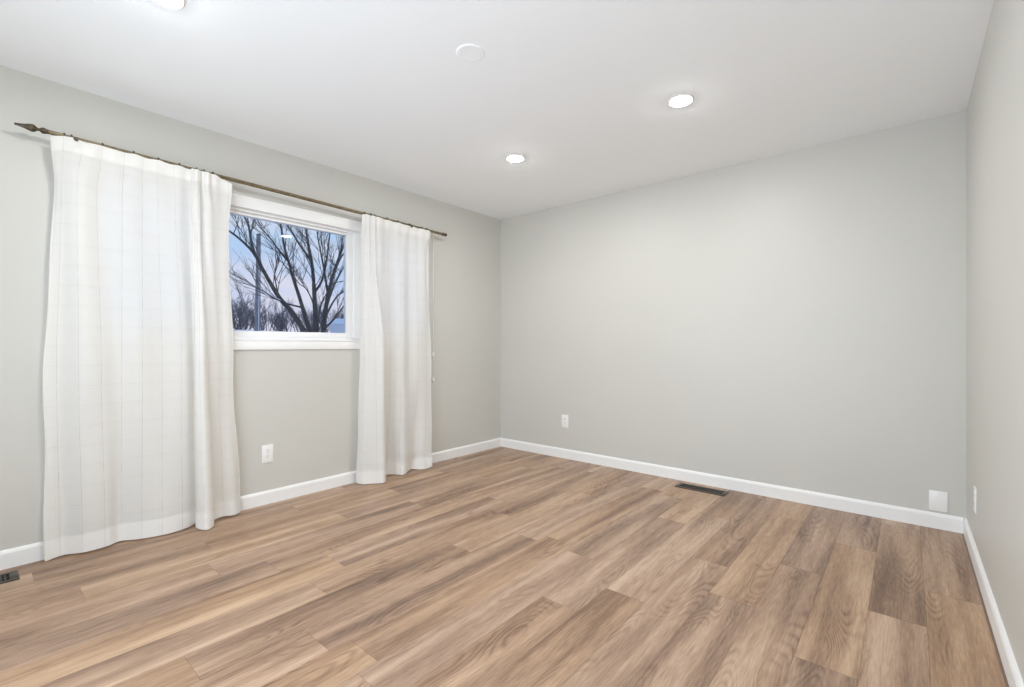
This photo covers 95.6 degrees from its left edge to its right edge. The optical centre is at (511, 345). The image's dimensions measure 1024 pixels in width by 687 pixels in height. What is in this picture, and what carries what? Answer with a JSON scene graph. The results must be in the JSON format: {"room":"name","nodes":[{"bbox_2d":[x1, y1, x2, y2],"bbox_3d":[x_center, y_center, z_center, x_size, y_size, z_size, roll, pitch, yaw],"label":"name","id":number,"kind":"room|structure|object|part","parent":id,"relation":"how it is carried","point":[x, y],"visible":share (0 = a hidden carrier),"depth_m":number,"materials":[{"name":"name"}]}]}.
{"room":"empty bedroom","nodes":[
{"label":"empty bedroom","id":0,"kind":"room"},
{"bbox_2d":[0,65,500,550],"bbox_3d":[-1.596,-0.137,3.369,0.120,2.440,4.640,0,0,40],"label":"wall","id":1,"kind":"structure","parent":0,"point":[303,403],"depth_m":3.15,"materials":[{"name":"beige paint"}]},
{"bbox_2d":[14,122,446,236],"bbox_3d":[-1.510,-1.032,3.275,0.132,0.096,2.738,0,0,40],"label":"curtain rod","id":2,"kind":"object","parent":1,"relation":"attached to","point":[31,127],"visible":0.83,"depth_m":2.94,"materials":[{"name":"brown metal"}]},
{"bbox_2d":[43,136,239,560],"bbox_3d":[-1.996,0.012,2.610,0.183,2.129,0.894,0,0,40],"label":"curtain","id":3,"kind":"object","parent":2,"relation":"hanging from","point":[141,437],"visible":1,"depth_m":2.56,"materials":[{"name":"white fabric"}]},
{"bbox_2d":[356,214,431,483],"bbox_3d":[-0.937,0.025,3.862,0.178,2.105,0.710,0,0,40],"label":"curtain","id":4,"kind":"object","parent":2,"relation":"hanging from","point":[395,421],"visible":1,"depth_m":3.87,"materials":[{"name":"white fabric"}]},
{"bbox_2d":[0,438,500,569],"bbox_3d":[-1.545,1.038,3.325,0.014,0.090,4.400,0,0,40],"label":"baseboard","id":5,"kind":"structure","parent":1,"relation":"attached to","point":[17,556],"depth_m":3.28,"materials":[{"name":"white paint"}]},
{"bbox_2d":[262,444,272,462],"bbox_3d":[-1.673,0.740,3.179,0.008,0.122,0.076,0,0,40],"label":"electrical outlet","id":6,"kind":"object","parent":1,"relation":"attached to","point":[267,450],"visible":1,"depth_m":3.18,"materials":[{"name":"white plastic"}]},
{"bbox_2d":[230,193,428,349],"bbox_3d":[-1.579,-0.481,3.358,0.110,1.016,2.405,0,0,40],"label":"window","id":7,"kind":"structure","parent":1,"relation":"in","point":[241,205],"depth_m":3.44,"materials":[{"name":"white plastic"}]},
{"bbox_3d":[-1.601,-0.474,3.358,0.046,0.834,0.953,0,0,40],"label":"sash","id":8,"kind":"part","parent":7,"relation":"part of","materials":[{"name":"white plastic"}]},
{"bbox_3d":[-1.588,-0.478,3.365,0.087,0.886,2.295,0,0,40],"label":"frame","id":9,"kind":"part","parent":7,"relation":"part of","materials":[{"name":"white plastic"}]},
{"bbox_3d":[-1.547,-0.039,3.331,0.027,0.016,2.355,0,0,40],"label":"sill","id":10,"kind":"part","parent":7,"relation":"part of","materials":[{"name":"white plastic"}]},
{"bbox_2d":[432,233,434,381],"bbox_3d":[-0.727,-0.358,4.272,0.032,1.380,0.026,0,0,40],"label":"blind cord","id":11,"kind":"object","parent":1,"relation":"attached to","point":[433,379],"visible":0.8,"depth_m":4.27,"materials":[{"name":"white plastic"}]},
{"bbox_2d":[0,0,993,219],"bbox_3d":[-0.179,-1.417,2.163,3.840,0.120,4.640,0,0,40],"label":"ceiling","id":12,"kind":"structure","parent":0,"point":[380,91],"depth_m":2.35,"materials":[{"name":"white paint"}]},
{"bbox_2d":[153,0,185,8],"bbox_3d":[-1.345,-1.350,1.796,0.138,0.014,0.138,0,0,40],"label":"recessed light","id":13,"kind":"object","parent":12,"relation":"in","point":[175,4],"visible":1,"depth_m":1.82,"materials":[{"name":"white plastic"}]},
{"bbox_2d":[456,44,484,61],"bbox_3d":[-0.193,-1.354,2.152,0.134,0.006,0.134,0,0,40],"label":"cover plate","id":14,"kind":"object","parent":12,"relation":"attached to","point":[465,52],"visible":1,"depth_m":2.14,"materials":[{"name":"white paint"}]},
{"bbox_2d":[506,154,524,161],"bbox_3d":[0.024,-1.350,3.356,0.138,0.014,0.138,0,0,40],"label":"recessed light","id":15,"kind":"object","parent":12,"relation":"in","point":[513,157],"visible":1,"depth_m":3.33,"materials":[{"name":"white plastic"}]},
{"bbox_2d":[668,93,693,106],"bbox_3d":[0.933,-1.350,2.566,0.138,0.014,0.138,0,0,40],"label":"recessed light","id":16,"kind":"object","parent":12,"relation":"in","point":[680,100],"visible":1,"depth_m":2.55,"materials":[{"name":"white plastic"}]},
{"bbox_2d":[0,446,1008,686],"bbox_3d":[-0.193,1.133,2.148,3.840,0.100,4.681,0,0,40],"label":"floor","id":17,"kind":"structure","parent":0,"point":[500,566],"depth_m":2.03,"materials":[{"name":"brown wood"}]},
{"bbox_2d":[0,570,19,583],"bbox_3d":[-2.445,1.081,2.054,0.125,0.005,0.360,0,0,40],"label":"floor vent","id":18,"kind":"object","parent":17,"relation":"in","point":[14,575],"visible":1,"depth_m":2.17,"materials":[{"name":"metal"}]},
{"bbox_2d":[675,483,728,495],"bbox_3d":[1.425,1.081,3.492,0.360,0.005,0.125,0,0,40],"label":"floor vent","id":19,"kind":"object","parent":17,"relation":"in","point":[680,485],"visible":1,"depth_m":3.48,"materials":[{"name":"metal"}]},
{"bbox_2d":[501,110,966,519],"bbox_3d":[1.286,-0.137,3.884,3.600,2.440,0.120,0,0,40],"label":"wall","id":20,"kind":"structure","parent":0,"point":[797,319],"depth_m":3.34,"materials":[{"name":"beige paint"}]},
{"bbox_2d":[562,414,567,427],"bbox_3d":[0.510,0.726,4.460,0.076,0.122,0.008,0,0,40],"label":"electrical outlet","id":21,"kind":"object","parent":20,"relation":"attached to","point":[564,417],"visible":1,"depth_m":4.46,"materials":[{"name":"white plastic"}]},
{"bbox_2d":[501,438,962,533],"bbox_3d":[1.242,1.038,3.833,3.572,0.090,0.014,0,0,40],"label":"baseboard","id":22,"kind":"structure","parent":20,"relation":"attached to","point":[951,523],"depth_m":3.33,"materials":[{"name":"white paint"}]},
{"bbox_2d":[929,490,947,512],"bbox_3d":[2.523,0.921,2.747,0.082,0.118,0.007,0,0,40],"label":"blank wall plate","id":23,"kind":"object","parent":20,"relation":"attached to","point":[938,501],"visible":1,"depth_m":2.74,"materials":[{"name":"white plastic"}]},
{"bbox_2d":[967,0,1023,682],"bbox_3d":[1.237,-0.137,0.958,0.120,2.440,4.640,0,0,40],"label":"wall","id":24,"kind":"structure","parent":0,"point":[995,108],"depth_m":1.76,"materials":[{"name":"beige paint"}]},
{"bbox_2d":[973,486,976,513],"bbox_3d":[2.303,0.767,2.309,0.008,0.122,0.076,0,0,40],"label":"electrical outlet","id":25,"kind":"object","parent":24,"relation":"attached to","point":[975,489],"visible":1,"depth_m":2.28,"materials":[{"name":"white plastic"}]},
{"bbox_2d":[963,518,1023,686],"bbox_3d":[1.186,1.038,1.001,0.014,0.090,4.400,0,0,40],"label":"baseboard","id":26,"kind":"structure","parent":24,"relation":"attached to","point":[1012,672],"depth_m":1.74,"materials":[{"name":"white paint"}]},
{"label":"outside","id":27,"kind":"structure","parent":0,"visible":0},
{"bbox_2d":[233,330,326,332],"bbox_3d":[-28.006,0.204,41.874,90.000,2.462,110.000,0,0,40],"label":"snowy ground","id":28,"kind":"structure","parent":27,"point":[233,330],"depth_m":27.80,"materials":[{"name":"white snow"}]},
{"bbox_2d":[232,303,250,329],"bbox_3d":[-38.514,-3.654,64.394,4.669,5.749,4.294,0,0,-27],"label":"tree","id":29,"kind":"object","parent":28,"relation":"on","point":[244,303],"visible":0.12,"depth_m":64.47,"materials":[{"name":"grey plant"}]},
{"bbox_2d":[231,302,252,329],"bbox_3d":[-28.657,-2.898,48.506,3.205,4.197,4.628,0,0,18],"label":"tree","id":30,"kind":"object","parent":28,"relation":"on","point":[249,320],"visible":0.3,"depth_m":48.93,"materials":[{"name":"grey plant"}]},
{"bbox_2d":[231,275,266,329],"bbox_3d":[-20.135,-2.965,34.165,4.101,4.468,4.204,0,0,-29],"label":"tree","id":31,"kind":"object","parent":28,"relation":"on","point":[242,305],"visible":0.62,"depth_m":34.22,"materials":[{"name":"grey plant"}]},
{"bbox_2d":[231,291,275,330],"bbox_3d":[-22.988,-3.146,41.327,3.361,4.519,3.482,0,0,-13],"label":"tree","id":32,"kind":"object","parent":28,"relation":"on","point":[263,309],"visible":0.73,"depth_m":40.77,"materials":[{"name":"grey plant"}]},
{"bbox_2d":[255,234,260,330],"bbox_3d":[-12.053,-2.847,21.994,0.285,4.914,0.264,0,0,40],"label":"utility pole","id":33,"kind":"object","parent":28,"relation":"on","point":[258,236],"visible":0.76,"depth_m":21.91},
{"bbox_2d":[237,301,283,330],"bbox_3d":[-30.030,-3.473,56.589,5.193,5.520,5.066,0,0,32],"label":"tree","id":34,"kind":"object","parent":28,"relation":"on","point":[264,323],"visible":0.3,"depth_m":56.19,"materials":[{"name":"grey plant"}]},
{"bbox_2d":[267,298,294,331],"bbox_3d":[-24.230,-3.000,48.092,3.220,4.312,3.502,0,0,33],"label":"tree","id":35,"kind":"object","parent":28,"relation":"on","point":[271,318],"visible":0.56,"depth_m":48.18,"materials":[{"name":"grey plant"}]},
{"bbox_2d":[267,298,299,331],"bbox_3d":[-17.028,-2.312,34.069,2.241,3.013,2.322,0,0,-43],"label":"tree","id":36,"kind":"object","parent":28,"relation":"on","point":[282,314],"visible":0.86,"depth_m":33.87,"materials":[{"name":"grey plant"}]},
{"bbox_2d":[229,214,343,332],"bbox_3d":[-4.564,-1.943,11.387,4.824,5.917,5.688,0,0,-21],"label":"bare tree","id":37,"kind":"object","parent":28,"relation":"on","point":[329,289],"visible":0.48,"depth_m":10.86,"materials":[{"name":"brown plant"}]},
{"bbox_2d":[278,301,323,331],"bbox_3d":[-25.346,-3.419,56.782,4.946,5.257,4.824,0,0,2],"label":"tree","id":38,"kind":"object","parent":28,"relation":"on","point":[296,326],"visible":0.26,"depth_m":56.30,"materials":[{"name":"grey plant"}]},
{"bbox_2d":[297,311,322,331],"bbox_3d":[-18.202,-2.064,41.334,2.040,2.671,2.946,0,0,-41],"label":"tree","id":39,"kind":"object","parent":28,"relation":"on","point":[301,315],"visible":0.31,"depth_m":41.30,"materials":[{"name":"grey plant"}]},
{"bbox_2d":[308,303,323,331],"bbox_3d":[-14.475,-2.093,33.917,1.968,2.635,2.140,0,0,4],"label":"tree","id":40,"kind":"object","parent":28,"relation":"on","point":[318,303],"visible":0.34,"depth_m":34.26,"materials":[{"name":"grey plant"}]},
{"bbox_2d":[309,303,343,332],"bbox_3d":[-18.979,-2.985,48.679,4.204,4.468,4.101,0,0,-27],"label":"tree","id":41,"kind":"object","parent":28,"relation":"on","point":[327,330],"visible":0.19,"depth_m":48.26,"materials":[{"name":"grey plant"}]},
{"bbox_2d":[327,319,343,332],"bbox_3d":[-12.164,-1.405,34.000,1.900,1.150,2.300,0,0,0],"label":"shed","id":42,"kind":"object","parent":28,"relation":"on","point":[337,326],"visible":0.29,"depth_m":33.00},
{"bbox_3d":[-12.164,-1.205,34.000,1.600,0.750,2.000,0,0,0],"label":"wall panel","id":43,"kind":"part","parent":42,"relation":"part of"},
{"bbox_2d":[327,308,343,320],"bbox_3d":[-20.851,-2.776,56.290,4.208,3.816,2.914,0,0,19],"label":"tree","id":44,"kind":"object","parent":28,"relation":"on","point":[332,308],"visible":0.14,"depth_m":56.09,"materials":[{"name":"grey plant"}]}
]}

